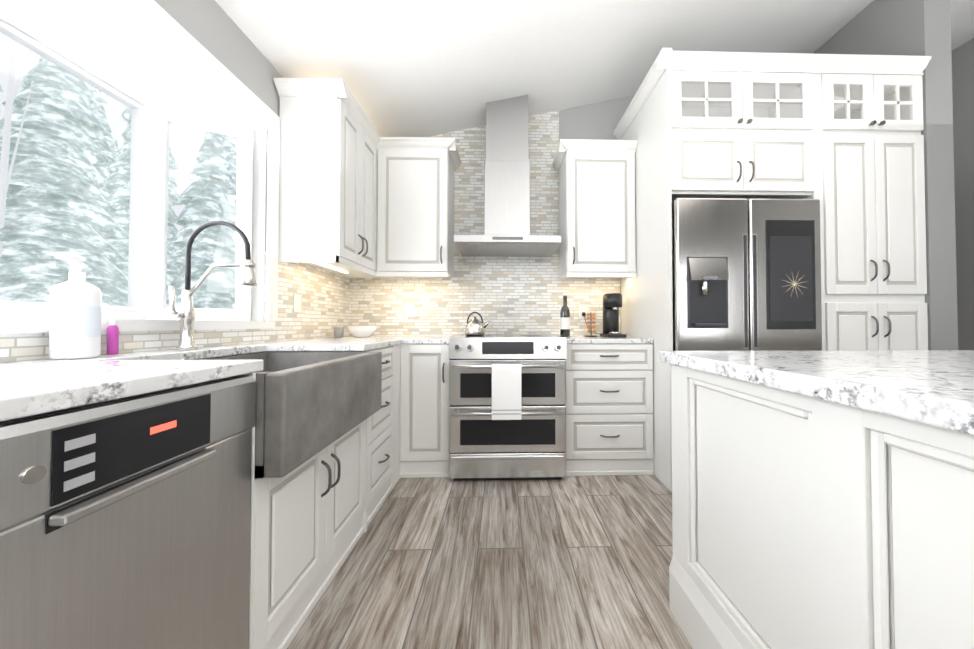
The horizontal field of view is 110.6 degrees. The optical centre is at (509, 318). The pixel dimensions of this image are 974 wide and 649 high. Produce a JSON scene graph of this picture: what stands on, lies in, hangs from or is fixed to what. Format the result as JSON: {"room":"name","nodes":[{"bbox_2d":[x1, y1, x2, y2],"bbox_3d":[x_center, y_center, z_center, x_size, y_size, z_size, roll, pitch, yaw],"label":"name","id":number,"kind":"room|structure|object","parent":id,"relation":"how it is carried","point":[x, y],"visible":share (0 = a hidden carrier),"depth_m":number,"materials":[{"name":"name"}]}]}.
{"room":"kitchen","nodes":[
{"label":"kitchen","id":0,"kind":"room"},
{"bbox_2d":[0,0,351,362],"bbox_3d":[-1.384,-1.123,0.208,0.158,4.300,5.670,0,-1,-1],"label":"wall","id":1,"kind":"structure","parent":0,"point":[326,296],"depth_m":1.72,"materials":[{"name":"grey tile"}]},
{"bbox_2d":[0,0,279,333],"bbox_3d":[-1.545,-0.455,0.538,0.492,1.475,2.800,0,-1,-1],"label":"bay window","id":2,"kind":"structure","parent":1,"relation":"in","point":[110,48],"depth_m":1.57,"materials":[{"name":"white"}]},
{"bbox_2d":[293,294,300,312],"label":"outlet plates","id":3,"kind":"object","parent":1,"relation":"attached to","point":[297,297],"depth_m":2.13,"materials":[{"name":"white plastic"}]},
{"bbox_2d":[277,82,384,273],"bbox_3d":[-1.142,-0.860,2.257,0.418,1.003,0.593,0,-1,-1],"label":"upper cabinet","id":4,"kind":"object","parent":1,"relation":"attached to","point":[359,197],"depth_m":1.97,"materials":[{"name":"white wood"}]},
{"bbox_2d":[315,263,347,272],"bbox_3d":[-1.226,-0.350,2.264,0.020,0.008,0.558,0,-1,-1],"label":"under-cabinet light","id":5,"kind":"object","parent":4,"relation":"attached to","point":[327,266],"depth_m":2.31,"materials":[{"name":"white plastic"}]},
{"bbox_2d":[287,475,691,648],"bbox_3d":[1.596,1.092,1.059,6.160,0.100,7.600,0,-1,-1],"label":"floor","id":6,"kind":"structure","parent":0,"point":[575,562],"depth_m":1.39,"materials":[{"name":"brown wood"}]},
{"bbox_2d":[0,375,255,648],"bbox_3d":[-0.958,0.590,0.611,0.610,0.888,0.550,0,-1,-1],"label":"dishwasher","id":7,"kind":"object","parent":6,"relation":"on","point":[125,522],"visible":1,"depth_m":0.60,"materials":[{"name":"grey metal"}]},
{"bbox_2d":[249,417,369,648],"bbox_3d":[-1.009,0.744,1.275,0.618,0.603,0.759,0,-1,-1],"label":"base cabinet","id":8,"kind":"object","parent":6,"relation":"on","point":[312,517],"depth_m":1.14,"materials":[{"name":"white wood"}]},
{"bbox_2d":[229,345,397,521],"bbox_3d":[-1.022,0.609,1.838,0.618,0.892,0.490,0,-1,-1],"label":"base cabinet","id":9,"kind":"object","parent":6,"relation":"on","point":[383,423],"depth_m":1.93,"materials":[{"name":"white wood"}]},
{"bbox_2d":[0,336,407,421],"bbox_3d":[-0.988,0.128,0.768,0.660,0.032,4.211,0,-1,-1],"label":"countertop","id":10,"kind":"structure","parent":9,"relation":"on","point":[32,387],"depth_m":0.73,"materials":[{"name":"white stone"}]},
{"bbox_2d":[49,253,101,358],"bbox_3d":[-1.260,-0.034,0.978,0.093,0.296,0.093,0,-1,-1],"label":"soap bottle","id":11,"kind":"object","parent":10,"relation":"on","point":[75,310],"visible":1,"depth_m":0.95,"materials":[{"name":"white plastic"}]},
{"bbox_2d":[107,320,118,354],"bbox_3d":[-1.293,0.060,1.096,0.025,0.113,0.025,0,-1,-1],"label":"bottle","id":12,"kind":"object","parent":10,"relation":"on","point":[112,338],"visible":0.94,"depth_m":1.09,"materials":[{"name":"purple"}]},
{"bbox_2d":[169,221,256,349],"bbox_3d":[-1.140,-0.132,1.292,0.289,0.503,0.101,0,-1,-1],"label":"faucet","id":13,"kind":"object","parent":10,"relation":"on","point":[185,315],"visible":1,"depth_m":1.30,"materials":[{"name":"silver metal"}]},
{"bbox_2d":[197,351,381,477],"bbox_3d":[-0.910,0.298,1.285,0.570,0.285,0.753,0,-1,-1],"label":"farmhouse sink","id":14,"kind":"object","parent":10,"relation":"in","point":[309,405],"visible":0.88,"depth_m":1.08,"materials":[{"name":"grey concrete"}]},
{"bbox_2d":[333,327,343,337],"bbox_3d":[-1.280,0.103,2.516,0.076,0.075,0.076,0,-1,-1],"label":"cup","id":15,"kind":"object","parent":10,"relation":"on","point":[338,332],"visible":0.98,"depth_m":2.49,"materials":[{"name":"grey"}]},
{"bbox_2d":[346,326,377,336],"bbox_3d":[-1.131,0.099,2.580,0.224,0.085,0.224,0,-1,-1],"label":"bowl","id":16,"kind":"object","parent":10,"relation":"on","point":[361,331],"visible":0.98,"depth_m":2.51,"materials":[{"name":"white ceramic"}]},
{"bbox_2d":[398,344,409,479],"bbox_3d":[-1.020,0.621,2.548,0.678,0.892,0.628,0,-1,-1],"label":"base cabinet","id":17,"kind":"object","parent":6,"relation":"on","point":[403,349],"depth_m":2.24,"materials":[{"name":"white wood"}]},
{"bbox_2d":[410,344,449,477],"bbox_3d":[-0.581,0.621,2.558,0.341,0.892,0.628,0,-1,-1],"label":"base cabinet","id":18,"kind":"object","parent":6,"relation":"on","point":[429,363],"depth_m":2.25,"materials":[{"name":"white wood"}]},
{"bbox_2d":[408,336,455,343],"bbox_3d":[-0.556,0.159,2.566,0.292,0.032,0.635,0,-1,-1],"label":"countertop","id":19,"kind":"structure","parent":18,"relation":"on","point":[411,339],"depth_m":2.26,"materials":[{"name":"white stone"}]},
{"bbox_2d":[449,335,566,480],"bbox_3d":[-0.021,0.598,2.499,0.766,0.937,0.774,0,-1,-1],"label":"range oven","id":20,"kind":"object","parent":6,"relation":"on","point":[507,407],"visible":1,"depth_m":2.18,"materials":[{"name":"grey metal"}]},
{"bbox_2d":[465,312,489,335],"bbox_3d":[-0.256,0.040,2.672,0.205,0.191,0.160,0,-1,-1],"label":"kettle","id":21,"kind":"object","parent":20,"relation":"on","point":[475,326],"visible":1,"depth_m":2.62,"materials":[{"name":"silver metal"}]},
{"bbox_2d":[566,344,653,475],"bbox_3d":[0.667,0.622,2.589,0.607,0.892,0.628,0,-1,-1],"label":"base cabinet","id":22,"kind":"object","parent":6,"relation":"on","point":[609,387],"depth_m":2.28,"materials":[{"name":"white wood"}]},
{"bbox_2d":[558,336,652,343],"bbox_3d":[0.667,0.159,2.598,0.607,0.032,0.631,0,-1,-1],"label":"countertop","id":23,"kind":"structure","parent":22,"relation":"on","point":[572,339],"depth_m":2.29,"materials":[{"name":"white stone"}]},
{"bbox_2d":[560,296,569,336],"bbox_3d":[0.425,-0.017,2.600,0.076,0.318,0.076,0,-1,-1],"label":"wine bottle","id":24,"kind":"object","parent":23,"relation":"on","point":[565,321],"visible":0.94,"depth_m":2.57,"materials":[{"name":"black glass"}]},
{"bbox_2d":[585,312,596,336],"bbox_3d":[0.651,0.044,2.705,0.100,0.200,0.100,0,-1,-1],"label":"stand","id":25,"kind":"object","parent":23,"relation":"on","point":[593,322],"visible":1,"depth_m":2.69,"materials":[{"name":"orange plastic"}]},
{"bbox_2d":[600,293,626,336],"bbox_3d":[0.803,-0.025,2.634,0.144,0.335,0.230,0,-1,-1],"label":"coffee maker","id":26,"kind":"object","parent":23,"relation":"on","point":[612,303],"visible":1,"depth_m":2.62,"materials":[{"name":"black plastic"}]},
{"bbox_2d":[672,198,821,350],"bbox_3d":[1.457,0.166,2.462,0.902,1.800,0.901,0,-1,-1],"label":"fridge","id":27,"kind":"object","parent":6,"relation":"on","point":[746,274],"visible":0.42,"depth_m":2.06,"materials":[{"name":"grey metal"}]},
{"bbox_2d":[669,364,973,648],"bbox_3d":[1.983,0.577,-0.278,2.752,0.884,3.091,0,-1,-1],"label":"kitchen island","id":28,"kind":"object","parent":6,"relation":"on","point":[799,521],"visible":0.9,"depth_m":0.67,"materials":[{"name":"white wood"}]},
{"bbox_2d":[659,350,973,434],"bbox_3d":[1.992,0.114,-0.277,2.796,0.040,3.136,0,-1,-1],"label":"island countertop","id":29,"kind":"structure","parent":28,"relation":"on","point":[933,387],"depth_m":0.69,"materials":[{"name":"white stone"}]},
{"bbox_2d":[813,116,927,350],"bbox_3d":[2.305,-0.096,2.540,0.661,2.326,0.845,0,-1,-1],"label":"tall cabinet","id":30,"kind":"object","parent":6,"relation":"on","point":[840,137],"depth_m":2.13,"materials":[{"name":"white wood"}]},
{"bbox_2d":[352,95,634,335],"bbox_3d":[0.729,-1.075,3.017,4.160,4.300,0.158,0,-1,-1],"label":"wall","id":31,"kind":"structure","parent":0,"point":[512,294],"depth_m":2.91,"materials":[{"name":"grey tile"}]},
{"bbox_2d":[406,303,414,316],"label":"outlet plates","id":32,"kind":"object","parent":31,"relation":"attached to","point":[410,310],"depth_m":2.88,"materials":[{"name":"white plastic"}]},
{"bbox_2d":[385,137,456,277],"bbox_3d":[-0.754,-0.852,2.697,0.556,1.003,0.392,0,-1,-1],"label":"upper cabinet","id":33,"kind":"object","parent":31,"relation":"attached to","point":[419,171],"depth_m":2.55,"materials":[{"name":"white wood"}]},
{"bbox_2d":[454,95,560,255],"bbox_3d":[-0.023,-1.149,2.672,0.776,1.224,0.492,0,-1,-1],"label":"range hood","id":34,"kind":"object","parent":31,"relation":"attached to","point":[506,197],"visible":1,"depth_m":2.62,"materials":[{"name":"silver metal"}]},
{"bbox_2d":[579,305,587,324],"label":"outlet plates","id":35,"kind":"object","parent":31,"relation":"attached to","point":[583,309],"depth_m":2.91,"materials":[{"name":"white plastic"}]},
{"bbox_2d":[557,139,636,278],"bbox_3d":[0.699,-0.851,2.754,0.537,1.003,0.350,0,-1,-1],"label":"upper cabinet","id":36,"kind":"object","parent":31,"relation":"attached to","point":[597,227],"depth_m":2.58,"materials":[{"name":"white wood"}]},
{"bbox_2d":[621,100,776,167],"bbox_3d":[1.457,-1.374,2.711,0.968,0.375,0.505,0,-1,-1],"label":"upper cabinet","id":37,"kind":"object","parent":31,"relation":"attached to","point":[647,118],"depth_m":2.41,"materials":[{"name":"white wood"}]},
{"bbox_2d":[635,112,820,231],"bbox_3d":[1.456,-1.019,2.535,0.916,0.481,0.845,0,-1,-1],"label":"upper cabinet","id":38,"kind":"object","parent":31,"relation":"attached to","point":[748,155],"depth_m":2.12,"materials":[{"name":"white wood"}]},
{"bbox_2d":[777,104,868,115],"bbox_3d":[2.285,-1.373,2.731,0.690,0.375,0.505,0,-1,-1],"label":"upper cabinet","id":39,"kind":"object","parent":31,"relation":"attached to","point":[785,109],"depth_m":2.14,"materials":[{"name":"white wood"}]},
{"bbox_2d":[215,0,973,136],"bbox_3d":[1.596,-2.202,1.115,6.260,1.577,7.700,0,-1,-1],"label":"ceiling","id":40,"kind":"structure","parent":0,"point":[414,68],"depth_m":2.22,"materials":[{"name":"white paint"}]},
{"bbox_2d":[813,0,963,349],"bbox_3d":[2.733,-1.083,2.570,0.175,4.300,0.850,0,-1,-1],"label":"wall","id":41,"kind":"structure","parent":0,"point":[883,27],"depth_m":2.15,"materials":[{"name":"grey paint"}]},
{"bbox_2d":[960,38,973,349],"bbox_3d":[4.600,-1.257,1.173,0.150,4.600,7.600,0,-1,-1],"label":"wall","id":42,"kind":"structure","parent":0,"point":[967,49],"depth_m":3.28,"materials":[{"name":"grey paint"}]},
{"label":"outside","id":43,"kind":"structure","parent":0,"visible":0},
{"bbox_2d":[0,32,205,230],"bbox_3d":[-46.690,-17.396,34.056,0.200,42.000,110.000,0,-1,-1],"label":"sky","id":44,"kind":"structure","parent":43,"point":[173,136],"depth_m":40.59,"materials":[{"name":"white"}]},
{"bbox_3d":[-41.304,2.897,18.833,78.240,0.100,120.000,0,-1,-1],"label":"ground","id":45,"kind":"structure","parent":43,"visible":0},
{"bbox_2d":[0,39,236,308],"bbox_3d":[-21.086,-5.261,18.262,26.932,16.204,32.052,0,-1,-1],"label":"trees","id":46,"kind":"object","parent":45,"relation":"on","point":[67,102],"depth_m":7.90,"materials":[{"name":"grey plant"}]}
]}

